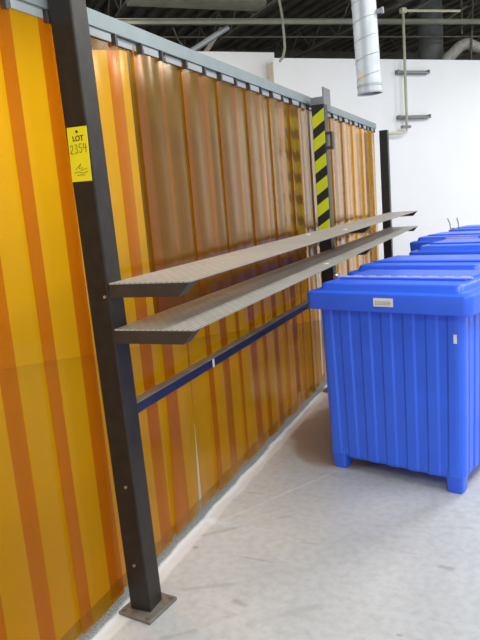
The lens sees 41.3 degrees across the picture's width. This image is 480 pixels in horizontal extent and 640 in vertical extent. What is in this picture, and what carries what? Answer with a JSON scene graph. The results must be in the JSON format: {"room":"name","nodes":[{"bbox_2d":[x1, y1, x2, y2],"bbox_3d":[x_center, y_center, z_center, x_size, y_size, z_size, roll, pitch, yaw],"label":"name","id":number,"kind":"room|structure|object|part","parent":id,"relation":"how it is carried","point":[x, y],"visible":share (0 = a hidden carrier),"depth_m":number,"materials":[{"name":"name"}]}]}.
{"room":"factory floor","nodes":[
{"label":"factory floor","id":0,"kind":"room"},
{"bbox_2d":[0,6,283,368],"bbox_3d":[-2.845,-1.648,6.748,7.250,4.450,0.150,-9,11,-22],"label":"wall","id":1,"kind":"structure","parent":0,"point":[45,314],"depth_m":7.09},
{"bbox_2d":[115,18,479,24],"bbox_3d":[1.471,-3.905,8.342,12.000,0.410,0.060,-9,11,-22],"label":"roof beam","id":2,"kind":"structure","parent":1,"relation":"attached to","point":[132,21],"depth_m":7.92,"materials":[{"name":"grey metal"}]},
{"bbox_2d":[190,25,229,50],"bbox_3d":[-0.462,-3.335,7.709,0.755,0.471,0.070,-9,11,-22],"label":"tube","id":3,"kind":"object","parent":2,"relation":"attached to","point":[224,29],"visible":0.6,"depth_m":7.71,"materials":[{"name":"silver metal"}]},
{"bbox_2d":[90,36,479,38],"bbox_3d":[1.363,-3.838,8.635,12.000,0.294,0.024,-9,11,-22],"label":"conduit pipe","id":4,"kind":"object","parent":2,"relation":"attached to","point":[91,37],"visible":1,"depth_m":8.41,"materials":[{"name":"grey metal"}]},
{"bbox_2d":[204,27,221,50],"bbox_3d":[-0.355,-3.427,7.906,0.351,0.398,0.056,-9,11,-22],"label":"tube","id":5,"kind":"object","parent":4,"relation":"attached to","point":[210,44],"visible":0.27,"depth_m":7.88,"materials":[{"name":"paint"}]},
{"bbox_2d":[441,38,479,59],"bbox_3d":[3.463,-3.922,9.522,1.237,0.550,0.164,-9,11,-22],"label":"flexible duct","id":6,"kind":"object","parent":4,"relation":"hanging from","point":[462,45],"visible":0.68,"depth_m":9.35,"materials":[{"name":"grey metal"}]},
{"bbox_2d":[470,0,473,59],"bbox_3d":[3.396,-4.329,9.323,0.088,1.022,0.028,-9,11,-22],"label":"pipe","id":7,"kind":"object","parent":6,"relation":"attached to","point":[472,7],"visible":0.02,"depth_m":9.33,"materials":[{"name":"grey metal"}]},
{"bbox_2d":[0,319,479,639],"bbox_3d":[1.943,0.237,6.992,26.000,0.100,26.000,0,11,23],"label":"floor","id":8,"kind":"structure","parent":0,"point":[259,534],"depth_m":3.31,"materials":[{"name":"paint"}]},
{"bbox_2d":[48,0,176,624],"bbox_3d":[-0.495,-0.168,2.377,0.183,2.750,0.180,2,12,31],"label":"steel post","id":9,"kind":"object","parent":8,"relation":"on","point":[69,18],"visible":1,"depth_m":2.37,"materials":[{"name":"black metal"}]},
{"bbox_2d":[67,126,91,181],"bbox_3d":[-0.571,-0.588,2.261,0.087,0.189,0.005,0,11,23],"label":"lot tag","id":10,"kind":"object","parent":9,"relation":"attached to","point":[77,136],"visible":1,"depth_m":2.26,"materials":[{"name":"yellow paper"}]},
{"bbox_3d":[-0.378,1.170,2.618,0.164,0.022,0.180,2,12,31],"label":"plate","id":11,"kind":"part","parent":9,"relation":"part of","materials":[{"name":"metal"}]},
{"bbox_2d":[8,0,310,105],"bbox_3d":[-0.326,-1.290,3.049,0.050,0.060,4.540,0,11,23],"label":"rail","id":12,"kind":"object","parent":9,"relation":"attached to","point":[125,31],"visible":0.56,"depth_m":3.02,"materials":[{"name":"grey metal"}]},
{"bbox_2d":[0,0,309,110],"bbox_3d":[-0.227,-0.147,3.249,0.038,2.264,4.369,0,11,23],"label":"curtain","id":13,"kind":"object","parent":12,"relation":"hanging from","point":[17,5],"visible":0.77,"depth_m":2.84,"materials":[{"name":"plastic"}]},
{"bbox_3d":[-0.712,-1.038,2.123,0.006,0.031,0.156,0,11,23],"label":"hanger plate","id":14,"kind":"part","parent":13,"relation":"part of","materials":[{"name":"silver metal"}]},
{"bbox_3d":[-0.552,-1.119,2.493,0.006,0.031,0.156,0,11,23],"label":"hanger plate","id":15,"kind":"part","parent":13,"relation":"part of","materials":[{"name":"silver metal"}]},
{"bbox_3d":[-0.482,-1.159,2.679,0.006,0.031,0.156,0,11,23],"label":"hanger plate","id":16,"kind":"part","parent":13,"relation":"part of","materials":[{"name":"silver metal"}]},
{"bbox_3d":[-0.405,-1.194,2.832,0.006,0.031,0.156,0,11,23],"label":"hanger plate","id":17,"kind":"part","parent":13,"relation":"part of","materials":[{"name":"silver metal"}]},
{"bbox_3d":[-0.320,-1.241,3.051,0.006,0.031,0.156,0,11,23],"label":"hanger plate","id":18,"kind":"part","parent":13,"relation":"part of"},
{"bbox_3d":[-0.231,-1.282,3.233,0.006,0.031,0.156,0,11,23],"label":"hanger plate","id":19,"kind":"part","parent":13,"relation":"part of","materials":[{"name":"silver metal"}]},
{"bbox_3d":[-0.162,-1.321,3.417,0.006,0.031,0.156,0,11,23],"label":"hanger plate","id":20,"kind":"part","parent":13,"relation":"part of","materials":[{"name":"silver metal"}]},
{"bbox_3d":[-0.069,-1.363,3.604,0.006,0.031,0.156,0,11,23],"label":"hanger plate","id":21,"kind":"part","parent":13,"relation":"part of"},
{"bbox_3d":[0.001,-1.404,3.793,0.006,0.031,0.156,0,11,23],"label":"hanger plate","id":22,"kind":"part","parent":13,"relation":"part of","materials":[{"name":"silver metal"}]},
{"bbox_3d":[0.087,-1.443,3.967,0.006,0.031,0.156,0,11,23],"label":"hanger plate","id":23,"kind":"part","parent":13,"relation":"part of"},
{"bbox_3d":[0.159,-1.484,4.158,0.006,0.031,0.156,0,11,23],"label":"hanger plate","id":24,"kind":"part","parent":13,"relation":"part of","materials":[{"name":"silver metal"}]},
{"bbox_3d":[0.249,-1.525,4.341,0.006,0.031,0.156,0,11,23],"label":"hanger plate","id":25,"kind":"part","parent":13,"relation":"part of","materials":[{"name":"silver metal"}]},
{"bbox_2d":[121,47,349,313],"bbox_3d":[0.399,-0.730,5.787,0.049,2.479,4.770,0,11,23],"label":"curtain","id":26,"kind":"object","parent":12,"relation":"hanging from","point":[224,167],"visible":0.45,"depth_m":4.49,"materials":[{"name":"amber pvc"}]},
{"bbox_2d":[310,87,335,391],"bbox_3d":[0.733,-0.611,5.157,0.172,2.420,0.274,2,12,31],"label":"post","id":27,"kind":"object","parent":8,"relation":"on","point":[321,106],"visible":0.67,"depth_m":4.98,"materials":[{"name":"metal"}]},
{"bbox_2d":[136,299,308,412],"bbox_3d":[0.107,0.085,3.850,0.047,0.051,2.921,0,11,23],"label":"rail","id":28,"kind":"object","parent":27,"relation":"attached to","point":[146,399],"visible":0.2,"depth_m":3.23,"materials":[{"name":"metal"}]},
{"bbox_2d":[108,211,416,297],"bbox_3d":[0.779,-0.669,4.813,0.334,0.058,5.669,0,11,23],"label":"wall shelf","id":29,"kind":"object","parent":27,"relation":"attached to","point":[176,281],"visible":1,"depth_m":2.72,"materials":[{"name":"grey metal"}]},
{"bbox_3d":[-0.315,-0.111,2.292,0.332,0.048,0.060,0,11,23],"label":"support arm","id":30,"kind":"part","parent":29,"relation":"part of"},
{"bbox_3d":[0.864,-0.708,5.012,0.332,0.048,0.060,0,11,23],"label":"support arm","id":31,"kind":"part","parent":29,"relation":"part of"},
{"bbox_2d":[114,226,417,344],"bbox_3d":[0.793,-0.500,4.845,0.334,0.058,5.669,0,11,23],"label":"wall shelf","id":32,"kind":"object","parent":27,"relation":"attached to","point":[178,325],"visible":1,"depth_m":2.87,"materials":[{"name":"grey metal"}]},
{"bbox_3d":[-0.301,0.058,2.323,0.332,0.048,0.060,0,11,23],"label":"support arm","id":33,"kind":"part","parent":32,"relation":"part of"},
{"bbox_3d":[0.877,-0.539,5.043,0.332,0.048,0.060,0,11,23],"label":"support arm","id":34,"kind":"part","parent":32,"relation":"part of"},
{"bbox_2d":[379,130,392,258],"bbox_3d":[1.767,-1.079,7.601,0.164,2.290,0.180,2,12,31],"label":"steel post","id":35,"kind":"object","parent":8,"relation":"on","point":[383,134],"visible":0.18,"depth_m":7.47,"materials":[{"name":"black metal"}]},
{"bbox_2d":[309,106,375,128],"bbox_3d":[1.058,-1.990,6.242,0.050,0.060,2.540,0,11,23],"label":"rail","id":36,"kind":"object","parent":35,"relation":"attached to","point":[343,114],"visible":0.53,"depth_m":6.27,"materials":[{"name":"grey metal"}]},
{"bbox_2d":[311,107,374,258],"bbox_3d":[1.141,-0.840,6.405,0.037,2.263,2.551,0,11,23],"label":"wall","id":37,"kind":"structure","parent":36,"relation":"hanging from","point":[333,116],"depth_m":6.31,"materials":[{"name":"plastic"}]},
{"bbox_2d":[307,270,479,493],"bbox_3d":[0.992,0.281,3.694,0.955,1.157,0.703,4,13,39],"label":"storage bin","id":38,"kind":"object","parent":8,"relation":"on","point":[402,347],"visible":1,"depth_m":3.42,"materials":[{"name":"plastic"}]},
{"bbox_3d":[0.955,-0.174,3.611,0.955,0.142,0.700,4,13,39],"label":"lid","id":39,"kind":"part","parent":38,"relation":"part of","materials":[{"name":"blue plastic"}]},
{"bbox_3d":[0.896,-0.237,3.532,0.790,0.017,0.016,4,13,39],"label":"hinge rod","id":40,"kind":"part","parent":38,"relation":"part of","materials":[{"name":"blue plastic"}]},
{"bbox_2d":[347,254,479,275],"bbox_3d":[1.346,0.134,4.426,0.955,1.124,0.700,4,13,39],"label":"storage bin","id":41,"kind":"object","parent":8,"relation":"on","point":[399,262],"visible":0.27,"depth_m":4.22,"materials":[{"name":"blue plastic"}]},
{"bbox_3d":[1.308,-0.337,4.340,0.955,0.142,0.700,4,13,39],"label":"lid","id":42,"kind":"part","parent":41,"relation":"part of","materials":[{"name":"blue plastic"}]},
{"bbox_2d":[409,238,479,254],"bbox_3d":[2.056,-0.122,5.501,0.955,1.124,0.700,3,13,37],"label":"storage bin","id":43,"kind":"object","parent":8,"relation":"on","point":[447,246],"visible":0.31,"depth_m":5.30,"materials":[{"name":"blue plastic"}]},
{"bbox_2d":[410,231,479,250],"bbox_3d":[2.327,-0.323,6.475,0.955,1.124,0.700,4,14,40],"label":"storage bin","id":44,"kind":"object","parent":8,"relation":"on","point":[432,238],"visible":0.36,"depth_m":6.34,"materials":[{"name":"blue plastic"}]},
{"bbox_2d":[448,225,479,231],"bbox_3d":[2.891,-0.514,7.266,0.955,1.124,0.700,4,13,38],"label":"storage bin","id":45,"kind":"object","parent":8,"relation":"on","point":[467,227],"visible":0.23,"depth_m":7.16,"materials":[{"name":"blue plastic"}]},
{"bbox_2d":[86,0,479,53],"bbox_3d":[2.653,-4.411,6.577,18.000,0.150,12.600,-9,11,-22],"label":"ceiling","id":46,"kind":"structure","parent":0,"point":[292,9],"depth_m":10.70,"materials":[{"name":"black metal"}]},
{"bbox_2d":[92,0,127,49],"bbox_3d":[-0.774,-3.745,6.142,0.060,0.434,10.300,-9,11,-22],"label":"joist","id":47,"kind":"object","parent":46,"relation":"attached to","point":[124,6],"visible":0.3,"depth_m":8.39,"materials":[{"name":"metal"}]},
{"bbox_2d":[126,0,266,10],"bbox_3d":[-0.482,-3.763,6.868,1.520,0.705,0.280,-9,11,-22],"label":"trough","id":48,"kind":"object","parent":46,"relation":"hanging from","point":[239,5],"visible":1,"depth_m":6.91,"materials":[{"name":"green paint"}]},
{"bbox_2d":[173,28,183,45],"bbox_3d":[-0.707,-3.369,7.708,0.197,0.309,0.020,-9,11,-22],"label":"rod","id":49,"kind":"object","parent":48,"relation":"hanging from","point":[173,28],"visible":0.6,"depth_m":7.67,"materials":[{"name":"green paint"}]},
{"bbox_2d":[178,0,277,50],"bbox_3d":[0.877,-4.003,6.810,0.060,0.434,10.300,-9,11,-22],"label":"joist","id":50,"kind":"object","parent":46,"relation":"attached to","point":[231,32],"visible":0.55,"depth_m":9.46,"materials":[{"name":"metal"}]},
{"bbox_2d":[278,0,285,62],"bbox_3d":[0.454,-3.658,7.394,0.109,1.271,0.032,-9,11,-22],"label":"power cable","id":51,"kind":"object","parent":46,"relation":"hanging from","point":[279,1],"visible":1,"depth_m":7.45,"materials":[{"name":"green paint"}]},
{"bbox_2d":[265,0,411,57],"bbox_3d":[2.529,-4.261,7.479,0.060,0.434,10.300,-9,11,-22],"label":"joist","id":52,"kind":"object","parent":46,"relation":"attached to","point":[402,2],"visible":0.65,"depth_m":10.16,"materials":[{"name":"metal"}]},
{"bbox_2d":[351,0,383,95],"bbox_3d":[0.977,-2.879,5.079,0.286,2.071,0.210,-5,10,-4],"label":"spiral duct","id":53,"kind":"object","parent":46,"relation":"hanging from","point":[364,12],"visible":1,"depth_m":5.13,"materials":[{"name":"silver metal"}]},
{"bbox_3d":[1.116,-2.477,5.100,0.067,0.052,0.051,0,11,23],"label":"damper knob","id":54,"kind":"part","parent":53,"relation":"part of","materials":[{"name":"silver metal"}]},
{"bbox_2d":[346,0,479,58],"bbox_3d":[4.180,-4.518,8.148,0.060,0.434,10.300,-9,11,-22],"label":"joist","id":55,"kind":"object","parent":46,"relation":"attached to","point":[452,1],"visible":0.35,"depth_m":11.12,"materials":[{"name":"metal"}]},
{"bbox_2d":[407,0,432,14],"bbox_3d":[2.539,-4.414,8.943,0.475,0.270,0.056,-9,11,-22],"label":"pipe","id":56,"kind":"object","parent":46,"relation":"attached to","point":[425,2],"visible":0.82,"depth_m":8.92,"materials":[{"name":"grey metal"}]},
{"bbox_2d":[417,0,443,59],"bbox_3d":[2.891,-4.210,9.673,0.382,1.500,0.382,0,11,23],"label":"duct","id":57,"kind":"object","parent":46,"relation":"hanging from","point":[428,48],"visible":0.48,"depth_m":9.52,"materials":[{"name":"black metal"}]},
{"bbox_2d":[443,28,479,59],"bbox_3d":[5.831,-4.776,8.817,0.060,0.434,10.300,-9,11,-22],"label":"joist","id":58,"kind":"object","parent":46,"relation":"attached to","point":[477,29],"visible":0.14,"depth_m":12.31,"materials":[{"name":"metal"}]},
{"bbox_2d":[460,0,462,33],"bbox_3d":[3.207,-4.483,9.219,0.026,0.650,0.026,-14,14,-43],"label":"pipe","id":59,"kind":"object","parent":46,"relation":"hanging from","point":[461,5],"visible":0.88,"depth_m":9.22,"materials":[{"name":"grey metal"}]},
{"bbox_2d":[439,5,467,25],"bbox_3d":[3.050,-4.359,9.115,0.517,0.302,0.036,-9,11,-22],"label":"pipe","id":60,"kind":"object","parent":59,"relation":"attached to","point":[465,6],"visible":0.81,"depth_m":9.11,"materials":[{"name":"grey metal"}]},
{"bbox_2d":[91,44,479,59],"bbox_3d":[0.393,-3.079,12.670,18.000,4.600,0.100,-9,11,-22],"label":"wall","id":61,"kind":"structure","parent":0,"point":[330,54],"depth_m":12.83,"materials":[{"name":"white paint"}]},
{"bbox_2d":[267,58,479,324],"bbox_3d":[4.555,-2.189,9.667,8.850,3.275,0.149,-9,11,-22],"label":"wall","id":62,"kind":"structure","parent":0,"point":[435,165],"depth_m":8.59,"materials":[{"name":"white paint"}]},
{"bbox_2d":[267,62,289,324],"bbox_3d":[0.491,-1.532,8.024,0.014,3.230,0.140,-9,11,-22],"label":"trim","id":63,"kind":"structure","parent":62,"relation":"attached to","point":[270,73],"depth_m":8.19,"materials":[{"name":"paint"}]},
{"bbox_2d":[395,69,429,73],"bbox_3d":[2.278,-3.274,8.410,0.510,0.048,0.078,-9,11,-22],"label":"wall bracket","id":64,"kind":"object","parent":62,"relation":"attached to","point":[398,71],"visible":1,"depth_m":8.41,"materials":[{"name":"grey metal"}]},
{"bbox_2d":[396,114,430,118],"bbox_3d":[2.324,-2.716,8.512,0.510,0.048,0.078,-9,11,-22],"label":"wall bracket","id":65,"kind":"object","parent":62,"relation":"attached to","point":[429,115],"visible":1,"depth_m":8.52,"materials":[{"name":"grey metal"}]},
{"bbox_2d":[389,7,460,134],"bbox_3d":[2.422,-3.275,8.401,1.253,1.583,0.078,-9,11,-20],"label":"pipe","id":66,"kind":"object","parent":62,"relation":"attached to","point":[403,10],"visible":0.92,"depth_m":8.30,"materials":[{"name":"beige metal"}]}
]}

